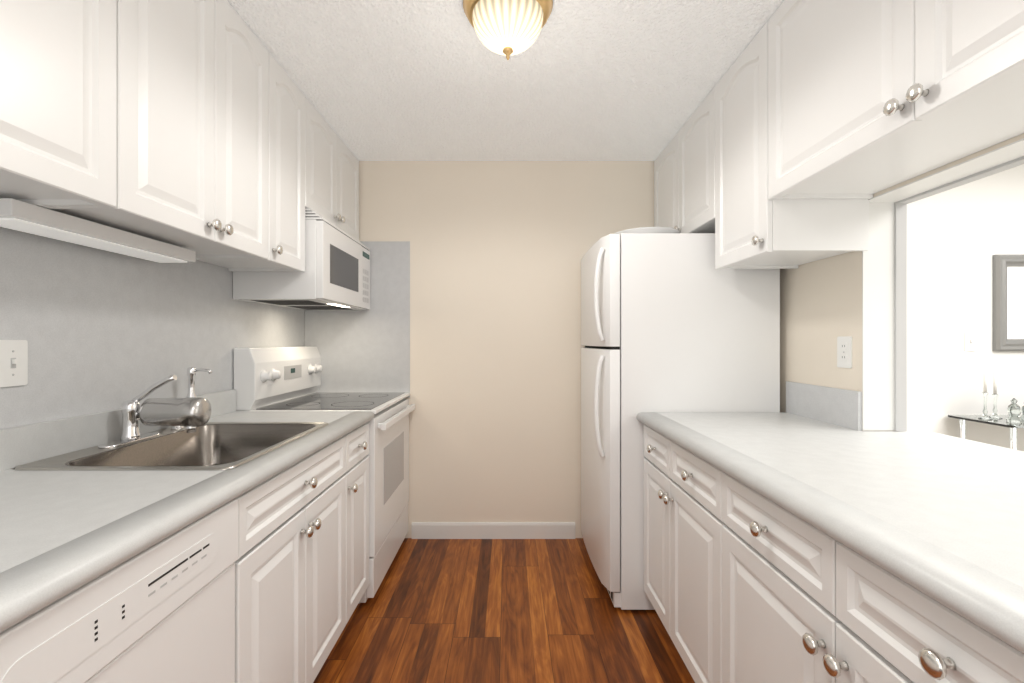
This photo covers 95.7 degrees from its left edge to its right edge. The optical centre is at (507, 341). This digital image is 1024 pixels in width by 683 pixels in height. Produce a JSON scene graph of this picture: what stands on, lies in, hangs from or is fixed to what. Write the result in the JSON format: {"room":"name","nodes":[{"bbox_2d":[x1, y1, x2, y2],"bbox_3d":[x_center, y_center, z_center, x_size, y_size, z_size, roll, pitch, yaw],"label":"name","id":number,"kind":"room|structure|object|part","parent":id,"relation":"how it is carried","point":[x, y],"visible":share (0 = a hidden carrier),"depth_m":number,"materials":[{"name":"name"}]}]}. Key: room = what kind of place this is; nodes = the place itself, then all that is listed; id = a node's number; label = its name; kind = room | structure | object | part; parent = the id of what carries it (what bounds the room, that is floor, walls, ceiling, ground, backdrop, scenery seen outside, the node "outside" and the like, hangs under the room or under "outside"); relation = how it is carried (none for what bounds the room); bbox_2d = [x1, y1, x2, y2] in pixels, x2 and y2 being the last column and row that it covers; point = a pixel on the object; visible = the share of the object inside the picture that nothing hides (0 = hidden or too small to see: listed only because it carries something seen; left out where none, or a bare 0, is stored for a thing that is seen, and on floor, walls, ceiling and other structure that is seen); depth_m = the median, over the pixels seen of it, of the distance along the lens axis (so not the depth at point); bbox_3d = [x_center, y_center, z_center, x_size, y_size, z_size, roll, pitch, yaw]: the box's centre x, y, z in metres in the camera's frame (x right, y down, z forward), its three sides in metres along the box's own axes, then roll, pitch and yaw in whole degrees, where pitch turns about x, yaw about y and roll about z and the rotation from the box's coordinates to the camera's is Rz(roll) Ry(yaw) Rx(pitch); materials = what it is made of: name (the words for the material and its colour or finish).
{"room":"kitchen","nodes":[
{"label":"kitchen","id":0,"kind":"room"},
{"bbox_2d":[313,538,694,682],"bbox_3d":[0.015,1.255,0.700,2.770,0.050,4.600,0,0,0],"label":"floor","id":1,"kind":"structure","parent":0,"point":[489,611],"depth_m":2.01,"materials":[{"name":"brown wood"}]},
{"bbox_2d":[0,498,237,682],"bbox_3d":[-0.948,0.797,0.789,0.641,0.866,0.598,0,0,0],"label":"dishwasher","id":2,"kind":"object","parent":1,"relation":"on","point":[162,611],"visible":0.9,"depth_m":0.82,"materials":[{"name":"white plastic"}]},
{"bbox_2d":[234,423,368,662],"bbox_3d":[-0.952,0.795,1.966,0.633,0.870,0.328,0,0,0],"label":"base cabinet","id":3,"kind":"object","parent":1,"relation":"on","point":[301,573],"depth_m":1.45,"materials":[{"name":"white wood"}]},
{"bbox_2d":[0,389,374,632],"bbox_3d":[-0.940,0.290,0.764,0.656,0.140,2.728,0,0,0],"label":"countertop","id":4,"kind":"structure","parent":3,"relation":"on","point":[63,533],"depth_m":0.96,"materials":[{"name":"laminate"}]},
{"bbox_2d":[98,375,210,448],"bbox_3d":[-1.100,0.211,1.470,0.242,0.210,0.210,0,0,0],"label":"faucet","id":5,"kind":"object","parent":4,"relation":"on","point":[190,414],"visible":1,"depth_m":1.46,"materials":[{"name":"silver metal"}]},
{"bbox_2d":[14,422,327,469],"bbox_3d":[-0.967,0.408,1.480,0.553,0.187,0.660,0,0,0],"label":"sink basin","id":6,"kind":"object","parent":4,"relation":"in","point":[218,445],"visible":0.44,"depth_m":1.63,"materials":[{"name":"silver metal"}]},
{"bbox_2d":[171,367,211,429],"bbox_3d":[-1.172,0.206,1.718,0.104,0.220,0.125,0,0,0],"label":"soap dispenser","id":7,"kind":"object","parent":6,"relation":"on","point":[191,372],"visible":0.44,"depth_m":1.75,"materials":[{"name":"silver metal"}]},
{"bbox_2d":[234,346,414,603],"bbox_3d":[-0.917,0.630,2.514,0.695,1.200,0.759,0,0,0],"label":"range","id":8,"kind":"object","parent":1,"relation":"on","point":[277,378],"visible":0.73,"depth_m":2.35,"materials":[{"name":"white metal"}]},
{"bbox_3d":[-0.894,0.470,2.514,0.562,0.680,0.702,0,0,0],"label":"panel","id":9,"kind":"part","parent":8,"relation":"part of","materials":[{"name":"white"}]},
{"bbox_2d":[644,424,663,624],"bbox_3d":[0.939,0.795,1.917,0.658,0.870,0.345,0,0,0],"label":"base cabinet","id":10,"kind":"object","parent":1,"relation":"on","point":[653,440],"depth_m":1.93,"materials":[{"name":"white wood"}]},
{"bbox_2d":[581,233,779,609],"bbox_3d":[0.815,0.356,2.481,0.835,1.717,0.762,0,0,0],"label":"fridge","id":11,"kind":"object","parent":1,"relation":"on","point":[674,322],"visible":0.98,"depth_m":2.10,"materials":[{"name":"white metal"}]},
{"bbox_2d":[614,227,679,233],"bbox_3d":[0.710,-0.521,2.400,0.344,0.061,0.344,0,0,0],"label":"bowl","id":12,"kind":"object","parent":11,"relation":"on","point":[653,230],"visible":0.15,"depth_m":2.25,"materials":[{"name":"white"}]},
{"bbox_2d":[664,436,711,682],"bbox_3d":[0.939,0.795,1.535,0.658,0.870,0.420,0,0,0],"label":"base cabinet","id":13,"kind":"object","parent":1,"relation":"on","point":[687,477],"depth_m":1.56,"materials":[{"name":"white wood"}]},
{"bbox_2d":[712,465,1023,682],"bbox_3d":[0.939,0.795,0.867,0.658,0.870,0.915,0,0,0],"label":"base cabinet","id":14,"kind":"object","parent":1,"relation":"on","point":[743,583],"depth_m":0.92,"materials":[{"name":"white wood"}]},
{"bbox_2d":[637,412,1023,653],"bbox_3d":[1.040,0.340,0.746,0.920,0.040,2.692,0,0,0],"label":"countertop","id":15,"kind":"structure","parent":14,"relation":"on","point":[938,517],"depth_m":0.99,"materials":[{"name":"laminate"}]},
{"bbox_2d":[227,0,784,160],"bbox_3d":[0.015,-1.155,0.700,2.770,0.050,4.600,0,0,0],"label":"ceiling","id":16,"kind":"structure","parent":0,"point":[438,80],"depth_m":1.95,"materials":[{"name":"white paint"}]},
{"bbox_2d":[463,0,552,59],"bbox_3d":[0.000,-1.035,1.550,0.300,0.190,0.300,0,0,0],"label":"ceiling light","id":17,"kind":"object","parent":16,"relation":"attached to","point":[507,28],"visible":1,"depth_m":1.50,"materials":[{"name":"white glass"}]},
{"bbox_2d":[359,161,1023,537],"bbox_3d":[1.665,0.050,2.950,6.070,2.360,0.100,0,0,0],"label":"wall","id":18,"kind":"structure","parent":0,"point":[499,250],"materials":[{"name":"beige paint"}]},
{"bbox_2d":[0,227,304,429],"bbox_3d":[-1.320,-0.010,0.650,0.100,0.660,4.500,0,0,0],"label":"backsplash","id":19,"kind":"structure","parent":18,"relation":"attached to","point":[99,330],"depth_m":1.49,"materials":[{"name":"laminate"}]},
{"bbox_2d":[0,340,27,386],"bbox_3d":[-1.263,0.055,1.185,0.013,0.118,0.072,0,0,0],"label":"switch plate","id":20,"kind":"object","parent":19,"relation":"attached to","point":[13,362],"visible":1,"depth_m":1.19,"materials":[{"name":"white plastic"}]},
{"bbox_2d":[305,241,409,397],"bbox_3d":[-0.940,-0.138,2.897,0.656,0.975,0.005,0,0,0],"label":"backsplash","id":21,"kind":"structure","parent":18,"relation":"attached to","point":[367,350],"depth_m":2.90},
{"bbox_2d":[412,522,574,538],"bbox_3d":[-0.090,1.180,2.894,1.020,0.100,0.012,0,0,0],"label":"baseboard","id":22,"kind":"structure","parent":18,"relation":"attached to","point":[493,530],"depth_m":2.89,"materials":[{"name":"white wood"}]},
{"bbox_2d":[964,332,976,350],"bbox_3d":[2.890,0.000,2.893,0.072,0.118,0.013,0,0,0],"label":"light switch","id":23,"kind":"object","parent":18,"relation":"attached to","point":[970,341],"visible":1,"depth_m":2.89,"materials":[{"name":"white plastic"}]},
{"bbox_2d":[992,255,1023,350],"bbox_3d":[3.360,-0.240,2.881,0.660,0.600,0.036,0,0,0],"label":"mirror","id":24,"kind":"object","parent":18,"relation":"attached to","point":[1007,302],"visible":0.95,"depth_m":2.88,"materials":[{"name":"silver metal"}]},
{"bbox_2d":[780,133,1023,430],"bbox_3d":[1.335,0.050,1.600,0.130,2.360,2.600,0,0,0],"label":"wall","id":25,"kind":"structure","parent":0,"point":[820,306],"depth_m":1.87,"materials":[{"name":"beige paint"}]},
{"bbox_2d":[654,87,714,232],"bbox_3d":[1.072,-0.837,2.466,0.393,0.582,0.847,0,0,0],"label":"upper cabinet","id":26,"kind":"object","parent":25,"relation":"attached to","point":[684,181],"visible":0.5,"depth_m":2.33,"materials":[{"name":"white wood"}]},
{"bbox_2d":[715,22,868,269],"bbox_3d":[1.072,-0.722,1.834,0.393,0.812,0.412,0,0,0],"label":"upper cabinet","id":27,"kind":"object","parent":25,"relation":"attached to","point":[755,228],"depth_m":1.73,"materials":[{"name":"white wood"}]},
{"bbox_2d":[786,381,861,430],"bbox_3d":[1.263,0.250,1.879,0.014,0.140,0.433,0,0,0],"label":"backsplash strip","id":28,"kind":"object","parent":25,"relation":"attached to","point":[838,406],"visible":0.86,"depth_m":1.83,"materials":[{"name":"laminate"}]},
{"bbox_2d":[837,336,851,367],"bbox_3d":[1.266,0.040,1.745,0.007,0.118,0.072,0,0,0],"label":"electrical outlet plate","id":29,"kind":"object","parent":25,"relation":"attached to","point":[844,351],"visible":1,"depth_m":1.74,"materials":[{"name":"white plastic"}]},
{"bbox_2d":[768,0,1023,199],"bbox_3d":[1.072,-0.812,0.743,0.393,0.632,1.765,0,0,0],"label":"upper cabinet","id":30,"kind":"object","parent":25,"relation":"attached to","point":[867,99],"depth_m":1.19,"materials":[{"name":"white wood"}]},
{"bbox_2d":[862,138,1023,430],"bbox_3d":[1.325,-0.091,0.980,0.111,0.818,1.360,0,0,0],"label":"window frame","id":31,"kind":"structure","parent":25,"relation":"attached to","point":[878,335],"depth_m":1.66,"materials":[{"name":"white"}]},
{"bbox_3d":[3.050,1.255,0.700,3.300,0.050,4.600,0,0,0],"label":"floor","id":32,"kind":"structure","parent":0,"visible":0},
{"bbox_2d":[948,415,1023,449],"bbox_3d":[3.210,0.843,2.692,0.980,0.775,0.385,0,0,0],"label":"glass table","id":33,"kind":"object","parent":32,"relation":"on","point":[1012,426],"visible":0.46,"depth_m":2.67,"materials":[{"name":"white"}]},
{"bbox_2d":[978,367,992,419],"bbox_3d":[2.800,0.302,2.720,0.060,0.306,0.058,0,0,0],"label":"candlestick","id":34,"kind":"object","parent":33,"relation":"on","point":[985,393],"visible":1,"depth_m":2.71,"materials":[{"name":"clear glass"}]},
{"bbox_2d":[988,372,1001,418],"bbox_3d":[2.900,0.317,2.760,0.060,0.276,0.058,0,0,0],"label":"candlestick","id":35,"kind":"object","parent":33,"relation":"on","point":[995,410],"visible":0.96,"depth_m":2.75,"materials":[{"name":"clear glass"}]},
{"bbox_2d":[1006,398,1021,422],"bbox_3d":[2.860,0.387,2.620,0.064,0.135,0.062,0,0,0],"label":"glass figurine","id":36,"kind":"object","parent":33,"relation":"on","point":[1014,410],"visible":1,"depth_m":2.61,"materials":[{"name":"white"}]},
{"bbox_2d":[1020,406,1023,419],"bbox_3d":[3.020,0.401,2.700,0.051,0.108,0.050,0,0,0],"label":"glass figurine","id":37,"kind":"object","parent":33,"relation":"on","point":[1022,416],"visible":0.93,"depth_m":2.70,"materials":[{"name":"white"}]},
{"bbox_3d":[-1.320,-0.735,0.650,0.100,0.790,4.500,0,0,0],"label":"wall","id":38,"kind":"structure","parent":0,"visible":0},
{"bbox_2d":[0,0,358,271],"bbox_3d":[-1.079,-0.722,1.143,0.378,0.812,3.485,0,0,0],"label":"upper cabinet","id":39,"kind":"object","parent":38,"relation":"attached to","point":[204,130],"visible":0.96,"depth_m":1.28,"materials":[{"name":"white wood"}]},
{"bbox_2d":[0,198,195,262],"bbox_3d":[-1.168,-0.297,1.335,0.130,0.044,0.610,0,0,0],"label":"under-cabinet light","id":40,"kind":"object","parent":39,"relation":"attached to","point":[18,215],"visible":1,"depth_m":1.23,"materials":[{"name":"white plastic"}]},
{"bbox_2d":[233,208,369,309],"bbox_3d":[-1.059,-0.406,2.510,0.417,0.424,0.750,0,0,0],"label":"over-the-range microwave","id":41,"kind":"object","parent":39,"relation":"attached to","point":[335,275],"visible":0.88,"depth_m":2.18,"materials":[{"name":"white"}]}
]}

